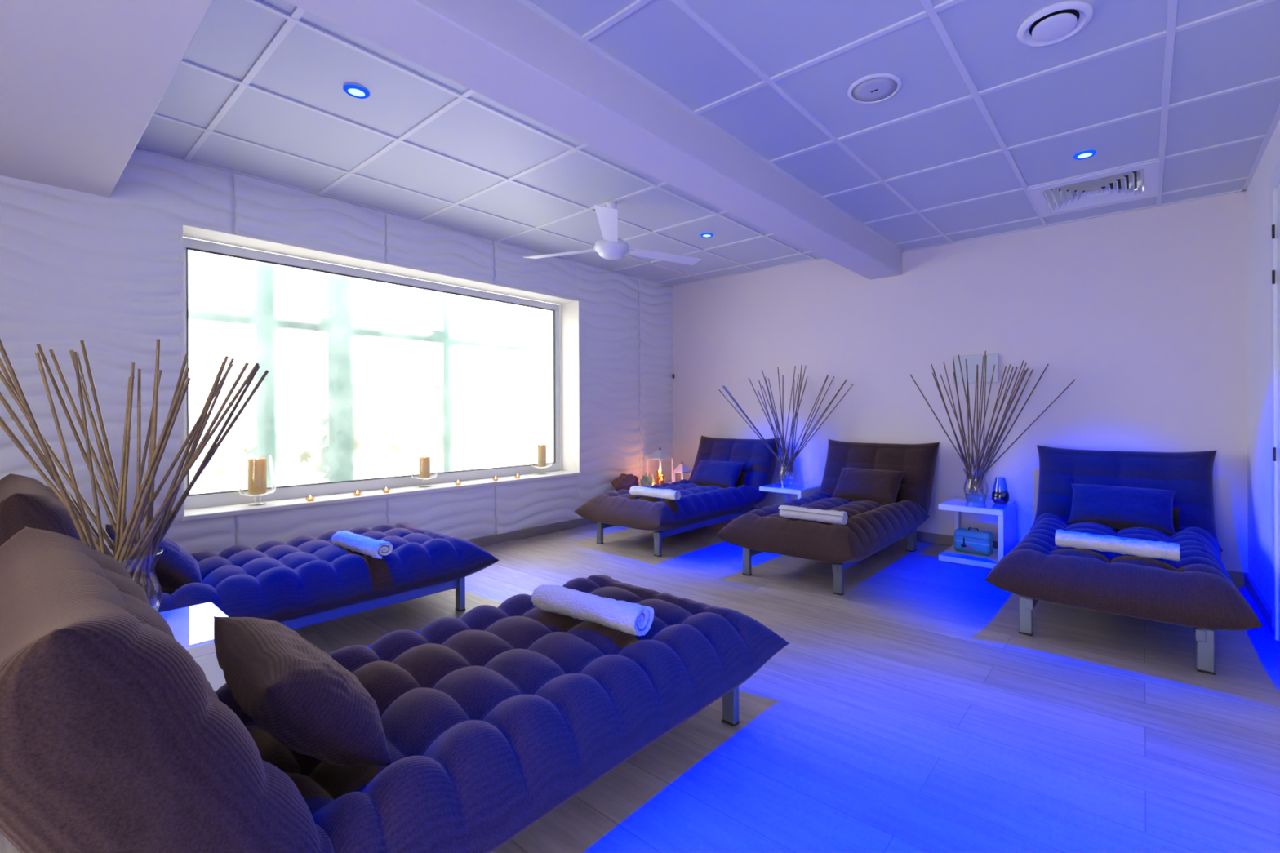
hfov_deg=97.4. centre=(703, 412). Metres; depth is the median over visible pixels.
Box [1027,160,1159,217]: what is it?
ceiling vent
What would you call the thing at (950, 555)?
shelf
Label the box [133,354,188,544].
cane
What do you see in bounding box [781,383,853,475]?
cane
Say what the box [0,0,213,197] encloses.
ceiling
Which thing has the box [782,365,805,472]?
cane
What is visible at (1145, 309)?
wall
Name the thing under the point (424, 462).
pillar candle
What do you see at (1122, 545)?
rolled towel
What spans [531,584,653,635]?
rolled towel
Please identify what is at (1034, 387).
cane
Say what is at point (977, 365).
cane
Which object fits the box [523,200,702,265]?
ceiling fan
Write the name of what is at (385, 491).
tealight
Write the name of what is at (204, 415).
cane
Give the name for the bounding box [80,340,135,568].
cane
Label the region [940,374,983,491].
cane
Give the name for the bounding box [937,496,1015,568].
side table
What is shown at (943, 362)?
cane
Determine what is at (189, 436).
cane
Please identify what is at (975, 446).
cane
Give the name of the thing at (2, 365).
cane
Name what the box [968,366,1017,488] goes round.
cane
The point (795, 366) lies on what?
cane
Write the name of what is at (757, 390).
cane
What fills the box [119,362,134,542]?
cane
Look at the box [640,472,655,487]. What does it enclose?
succulent plant
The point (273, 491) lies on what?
glass
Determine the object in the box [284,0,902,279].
ceiling beam
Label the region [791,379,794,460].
cane
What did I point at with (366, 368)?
window
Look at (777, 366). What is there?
cane
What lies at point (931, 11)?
trim
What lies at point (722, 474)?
lumbar cushion
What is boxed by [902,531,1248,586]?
baseboard
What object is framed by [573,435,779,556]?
chaise lounge
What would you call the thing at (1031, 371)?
cane
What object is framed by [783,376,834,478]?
cane
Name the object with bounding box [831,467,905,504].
lumbar cushion
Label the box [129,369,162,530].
cane
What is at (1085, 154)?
recessed light
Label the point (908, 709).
floor
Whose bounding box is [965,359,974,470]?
cane
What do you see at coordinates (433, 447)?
glass
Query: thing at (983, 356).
cane
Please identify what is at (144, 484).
cane
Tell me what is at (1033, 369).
cane
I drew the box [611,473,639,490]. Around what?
lump
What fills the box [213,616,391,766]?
lumbar cushion
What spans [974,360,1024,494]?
cane
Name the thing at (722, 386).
cane
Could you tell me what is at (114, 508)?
cane
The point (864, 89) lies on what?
grille
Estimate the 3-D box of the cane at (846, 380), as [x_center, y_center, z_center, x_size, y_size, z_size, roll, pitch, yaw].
[0.907,0.131,4.642,0.571,0.793,0.010,0,0,29]
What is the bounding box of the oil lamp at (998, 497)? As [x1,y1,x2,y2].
[991,476,1008,504]
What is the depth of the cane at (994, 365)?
3.88 m
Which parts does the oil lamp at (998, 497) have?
lamp shade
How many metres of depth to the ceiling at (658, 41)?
2.22 m
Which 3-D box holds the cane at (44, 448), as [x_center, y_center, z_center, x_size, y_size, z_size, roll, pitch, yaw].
[-1.727,0.177,1.496,0.014,0.725,0.240,0,0,8]
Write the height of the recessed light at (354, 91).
0.008 m
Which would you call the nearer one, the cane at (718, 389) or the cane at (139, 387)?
the cane at (139, 387)
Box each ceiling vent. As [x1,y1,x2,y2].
[1017,0,1093,47]
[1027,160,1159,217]
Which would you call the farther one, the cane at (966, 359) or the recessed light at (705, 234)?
the recessed light at (705, 234)
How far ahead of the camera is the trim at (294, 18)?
2.89 m
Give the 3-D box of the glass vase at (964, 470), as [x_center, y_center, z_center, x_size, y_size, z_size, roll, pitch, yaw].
[1.884,0.510,3.870,0.161,0.220,0.161,0,0,38]
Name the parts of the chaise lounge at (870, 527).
leg, seat, frame, leg, backrest, leg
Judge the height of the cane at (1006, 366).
0.819 m
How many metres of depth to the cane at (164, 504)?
1.56 m
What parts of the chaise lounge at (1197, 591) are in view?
leg, frame, seat, backrest, leg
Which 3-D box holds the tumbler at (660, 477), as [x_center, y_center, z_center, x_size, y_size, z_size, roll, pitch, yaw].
[-0.430,0.648,5.432,0.062,0.155,0.062,0,0,38]
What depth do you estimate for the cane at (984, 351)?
3.72 m
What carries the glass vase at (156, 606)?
on the side table at (192, 627)
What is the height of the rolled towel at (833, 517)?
0.080 m
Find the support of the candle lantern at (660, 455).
on the stand
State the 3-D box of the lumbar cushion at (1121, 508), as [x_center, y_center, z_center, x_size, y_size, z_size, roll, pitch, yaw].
[2.394,0.550,3.216,0.505,0.234,0.223,0,0,42]
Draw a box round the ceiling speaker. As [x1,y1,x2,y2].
[847,72,902,104]
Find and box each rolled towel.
[331,530,392,559]
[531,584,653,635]
[629,485,680,499]
[777,505,847,524]
[1054,529,1180,561]
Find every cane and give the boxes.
[0,338,90,548]
[0,357,98,551]
[0,370,146,594]
[0,391,101,552]
[0,416,99,551]
[0,419,114,558]
[8,403,113,556]
[35,343,146,595]
[35,352,96,550]
[48,349,148,582]
[69,350,146,586]
[72,351,106,554]
[76,352,133,577]
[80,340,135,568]
[113,367,190,560]
[113,377,129,557]
[117,363,233,561]
[118,377,191,564]
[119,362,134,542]
[122,363,259,568]
[122,384,184,568]
[127,362,248,573]
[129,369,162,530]
[131,361,222,582]
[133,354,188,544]
[135,368,141,582]
[139,376,155,582]
[145,338,160,597]
[145,355,228,574]
[146,358,234,563]
[146,365,260,565]
[151,369,269,541]
[718,389,791,474]
[722,386,792,476]
[724,386,788,472]
[748,377,792,473]
[757,390,791,471]
[758,380,786,478]
[761,369,791,470]
[762,385,787,457]
[764,377,782,455]
[766,382,788,468]
[768,377,788,466]
[777,366,786,466]
[780,365,795,471]
[780,382,806,470]
[781,376,807,470]
[781,379,846,474]
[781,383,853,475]
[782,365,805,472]
[782,374,827,477]
[782,375,783,471]
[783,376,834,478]
[785,379,847,471]
[786,373,799,465]
[788,364,802,476]
[789,375,828,472]
[791,373,802,473]
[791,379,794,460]
[910,374,983,493]
[930,364,973,488]
[932,372,977,493]
[933,368,968,474]
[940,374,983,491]
[942,361,973,485]
[952,359,969,485]
[953,372,972,478]
[957,355,983,488]
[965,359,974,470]
[966,364,970,484]
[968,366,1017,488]
[968,368,1028,493]
[968,369,1026,492]
[970,363,1026,493]
[970,364,977,472]
[970,364,1011,483]
[970,378,1075,486]
[972,364,1048,493]
[973,355,983,477]
[973,364,995,480]
[973,368,1033,489]
[973,369,1025,493]
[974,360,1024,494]
[976,364,977,483]
[977,351,986,458]
[977,365,1006,471]
[977,370,1032,489]
[978,366,1013,477]
[982,355,986,493]
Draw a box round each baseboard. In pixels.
[466,518,596,547]
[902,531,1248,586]
[1244,572,1271,631]
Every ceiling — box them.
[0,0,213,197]
[137,0,822,285]
[529,0,1279,250]
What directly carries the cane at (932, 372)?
in the glass vase at (964, 470)
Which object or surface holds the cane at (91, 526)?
in the glass vase at (156, 606)
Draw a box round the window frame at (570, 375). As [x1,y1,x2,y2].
[179,222,580,511]
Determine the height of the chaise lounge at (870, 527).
0.785 m
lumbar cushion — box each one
[105,524,202,588]
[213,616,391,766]
[689,460,745,488]
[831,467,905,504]
[1066,483,1176,534]
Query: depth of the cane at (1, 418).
1.60 m
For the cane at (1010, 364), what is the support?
in the glass vase at (964, 470)
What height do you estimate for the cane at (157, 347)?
0.754 m
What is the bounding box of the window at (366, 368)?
[182,236,559,509]
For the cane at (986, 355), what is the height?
0.952 m
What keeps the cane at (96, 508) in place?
in the glass vase at (156, 606)
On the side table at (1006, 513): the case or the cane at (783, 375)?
the case
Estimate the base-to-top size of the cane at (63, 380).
0.695 m
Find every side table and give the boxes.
[159,602,228,691]
[759,481,821,502]
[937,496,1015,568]
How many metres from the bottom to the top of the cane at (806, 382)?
0.743 m
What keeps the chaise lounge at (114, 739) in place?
on the floor
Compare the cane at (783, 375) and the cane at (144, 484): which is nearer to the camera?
the cane at (144, 484)
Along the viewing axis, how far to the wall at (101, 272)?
3.02 m
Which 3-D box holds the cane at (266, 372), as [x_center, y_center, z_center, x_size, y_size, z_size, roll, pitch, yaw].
[-1.557,0.186,1.729,0.351,0.642,0.013,0,0,-24]
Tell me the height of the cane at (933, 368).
0.803 m
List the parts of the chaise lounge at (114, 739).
backrest, seat, leg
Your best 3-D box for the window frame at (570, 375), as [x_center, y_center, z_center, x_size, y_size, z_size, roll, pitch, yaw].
[-2.015,-0.227,4.027,0.262,1.533,2.628,0,0,38]
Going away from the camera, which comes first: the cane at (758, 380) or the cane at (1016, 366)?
the cane at (1016, 366)
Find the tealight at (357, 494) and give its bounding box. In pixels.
[353,490,361,496]
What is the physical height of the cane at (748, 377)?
0.824 m
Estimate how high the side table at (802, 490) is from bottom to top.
0.382 m
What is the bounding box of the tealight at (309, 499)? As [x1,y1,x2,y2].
[306,495,315,501]
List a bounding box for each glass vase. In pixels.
[112,548,163,611]
[777,458,795,485]
[963,469,988,502]
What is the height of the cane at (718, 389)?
0.739 m
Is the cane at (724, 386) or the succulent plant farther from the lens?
the succulent plant
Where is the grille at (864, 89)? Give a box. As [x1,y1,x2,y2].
[851,77,897,102]
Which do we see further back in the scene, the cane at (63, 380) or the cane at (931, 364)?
the cane at (931, 364)
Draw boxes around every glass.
[238,455,275,506]
[411,446,437,487]
[531,440,551,474]
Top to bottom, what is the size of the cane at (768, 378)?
0.772 m
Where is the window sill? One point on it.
(191, 514)
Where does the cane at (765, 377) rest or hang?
in the glass vase at (794, 460)
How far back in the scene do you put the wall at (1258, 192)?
2.87 m
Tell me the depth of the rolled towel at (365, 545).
2.52 m
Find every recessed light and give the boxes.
[342,84,369,98]
[700,232,712,237]
[1073,150,1096,159]
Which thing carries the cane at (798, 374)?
in the glass vase at (794, 460)
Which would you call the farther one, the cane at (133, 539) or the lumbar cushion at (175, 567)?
the lumbar cushion at (175, 567)
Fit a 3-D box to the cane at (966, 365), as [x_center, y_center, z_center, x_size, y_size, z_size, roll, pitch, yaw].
[1.836,0.084,3.878,0.011,0.828,0.046,0,0,4]
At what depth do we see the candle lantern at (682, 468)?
5.60 m
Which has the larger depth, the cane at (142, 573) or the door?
the door
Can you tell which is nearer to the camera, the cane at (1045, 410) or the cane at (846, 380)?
the cane at (1045, 410)
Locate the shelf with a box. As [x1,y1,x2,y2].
[938,544,998,568]
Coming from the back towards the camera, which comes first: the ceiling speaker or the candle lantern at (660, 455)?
the candle lantern at (660, 455)
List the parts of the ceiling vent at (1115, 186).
plate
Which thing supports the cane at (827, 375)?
in the glass vase at (794, 460)
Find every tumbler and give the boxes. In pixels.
[656,473,661,484]
[657,475,664,484]
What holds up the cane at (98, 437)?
in the glass vase at (156, 606)
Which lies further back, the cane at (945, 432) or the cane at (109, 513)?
the cane at (945, 432)
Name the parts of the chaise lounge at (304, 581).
backrest, seat, frame, leg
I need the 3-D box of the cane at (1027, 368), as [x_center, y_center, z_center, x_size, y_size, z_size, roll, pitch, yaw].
[2.026,0.131,3.845,0.374,0.863,0.011,0,0,18]
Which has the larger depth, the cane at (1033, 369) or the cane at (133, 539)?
the cane at (1033, 369)
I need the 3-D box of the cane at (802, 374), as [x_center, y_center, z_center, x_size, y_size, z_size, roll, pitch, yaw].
[0.808,0.092,4.856,0.010,0.858,0.229,0,0,33]
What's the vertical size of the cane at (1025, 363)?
0.882 m
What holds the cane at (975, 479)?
in the glass vase at (964, 470)
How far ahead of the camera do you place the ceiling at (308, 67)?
2.86 m
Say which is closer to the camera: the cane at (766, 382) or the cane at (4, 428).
the cane at (4, 428)
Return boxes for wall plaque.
[953,353,998,383]
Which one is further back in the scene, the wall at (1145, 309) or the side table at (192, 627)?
the wall at (1145, 309)
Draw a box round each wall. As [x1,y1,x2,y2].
[0,147,673,555]
[671,191,1248,573]
[1246,119,1279,610]
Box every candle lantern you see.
[645,447,674,484]
[673,461,691,481]
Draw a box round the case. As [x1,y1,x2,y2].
[953,527,994,555]
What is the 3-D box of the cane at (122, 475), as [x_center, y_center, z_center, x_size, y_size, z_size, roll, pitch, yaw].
[-1.688,0.237,1.620,0.071,0.675,0.011,0,0,2]
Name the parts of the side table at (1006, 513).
post, table frame, panel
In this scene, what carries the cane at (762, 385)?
in the glass vase at (794, 460)
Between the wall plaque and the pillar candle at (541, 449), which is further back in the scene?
the pillar candle at (541, 449)
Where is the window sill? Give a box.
[181,470,581,521]
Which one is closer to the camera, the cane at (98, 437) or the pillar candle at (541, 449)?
the cane at (98, 437)
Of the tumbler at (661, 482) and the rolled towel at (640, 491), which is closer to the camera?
the rolled towel at (640, 491)
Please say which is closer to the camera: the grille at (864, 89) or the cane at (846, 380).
the grille at (864, 89)
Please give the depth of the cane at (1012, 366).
3.86 m
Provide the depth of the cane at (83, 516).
1.51 m
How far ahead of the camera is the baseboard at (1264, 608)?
2.83 m
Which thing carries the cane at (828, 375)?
in the glass vase at (794, 460)
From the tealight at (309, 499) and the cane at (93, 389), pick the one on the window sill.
the tealight at (309, 499)
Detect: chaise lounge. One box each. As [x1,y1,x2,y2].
[0,473,499,630]
[0,526,789,852]
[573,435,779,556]
[715,439,939,595]
[984,444,1263,675]
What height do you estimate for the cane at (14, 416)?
0.666 m
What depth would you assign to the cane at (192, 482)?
1.72 m
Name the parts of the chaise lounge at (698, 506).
leg, leg, seat, frame, backrest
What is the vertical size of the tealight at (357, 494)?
0.036 m
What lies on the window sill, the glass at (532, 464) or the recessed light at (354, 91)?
the glass at (532, 464)
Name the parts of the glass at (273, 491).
stem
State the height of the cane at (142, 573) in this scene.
0.610 m
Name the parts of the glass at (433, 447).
stem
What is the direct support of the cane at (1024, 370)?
in the glass vase at (964, 470)
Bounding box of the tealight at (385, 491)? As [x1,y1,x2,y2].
[382,488,390,493]
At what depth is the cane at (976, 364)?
3.83 m
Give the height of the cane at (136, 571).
0.701 m
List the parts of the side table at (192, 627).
table frame, panel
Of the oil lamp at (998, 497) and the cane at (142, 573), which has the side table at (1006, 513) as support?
the oil lamp at (998, 497)
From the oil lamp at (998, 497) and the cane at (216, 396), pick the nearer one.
the cane at (216, 396)
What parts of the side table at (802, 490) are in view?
post, table frame, panel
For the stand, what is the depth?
5.21 m
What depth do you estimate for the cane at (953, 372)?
3.90 m
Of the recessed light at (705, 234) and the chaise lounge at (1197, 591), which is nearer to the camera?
the chaise lounge at (1197, 591)
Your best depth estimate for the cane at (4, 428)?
1.56 m
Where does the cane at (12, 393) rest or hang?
in the glass vase at (156, 606)
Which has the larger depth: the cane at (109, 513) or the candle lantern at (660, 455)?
the candle lantern at (660, 455)
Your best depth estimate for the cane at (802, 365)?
4.76 m
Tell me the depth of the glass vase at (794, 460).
4.77 m
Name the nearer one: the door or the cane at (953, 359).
the door
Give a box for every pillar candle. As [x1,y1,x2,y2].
[248,457,266,494]
[418,456,430,478]
[537,443,546,466]
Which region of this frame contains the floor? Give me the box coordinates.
[0,519,1279,852]
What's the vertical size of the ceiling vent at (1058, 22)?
0.021 m
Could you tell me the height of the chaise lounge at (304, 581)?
0.785 m
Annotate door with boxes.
[1270,159,1279,641]
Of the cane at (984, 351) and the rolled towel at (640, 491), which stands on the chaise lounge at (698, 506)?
the rolled towel at (640, 491)
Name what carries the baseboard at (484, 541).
attached to the wall at (101, 272)
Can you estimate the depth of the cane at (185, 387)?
1.56 m
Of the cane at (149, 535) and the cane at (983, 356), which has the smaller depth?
the cane at (149, 535)
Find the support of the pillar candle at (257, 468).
in the glass at (273, 491)
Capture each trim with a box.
[135,0,824,287]
[516,0,1279,252]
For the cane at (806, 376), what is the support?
in the glass vase at (794, 460)
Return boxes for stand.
[607,480,671,492]
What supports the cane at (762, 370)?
in the glass vase at (794, 460)

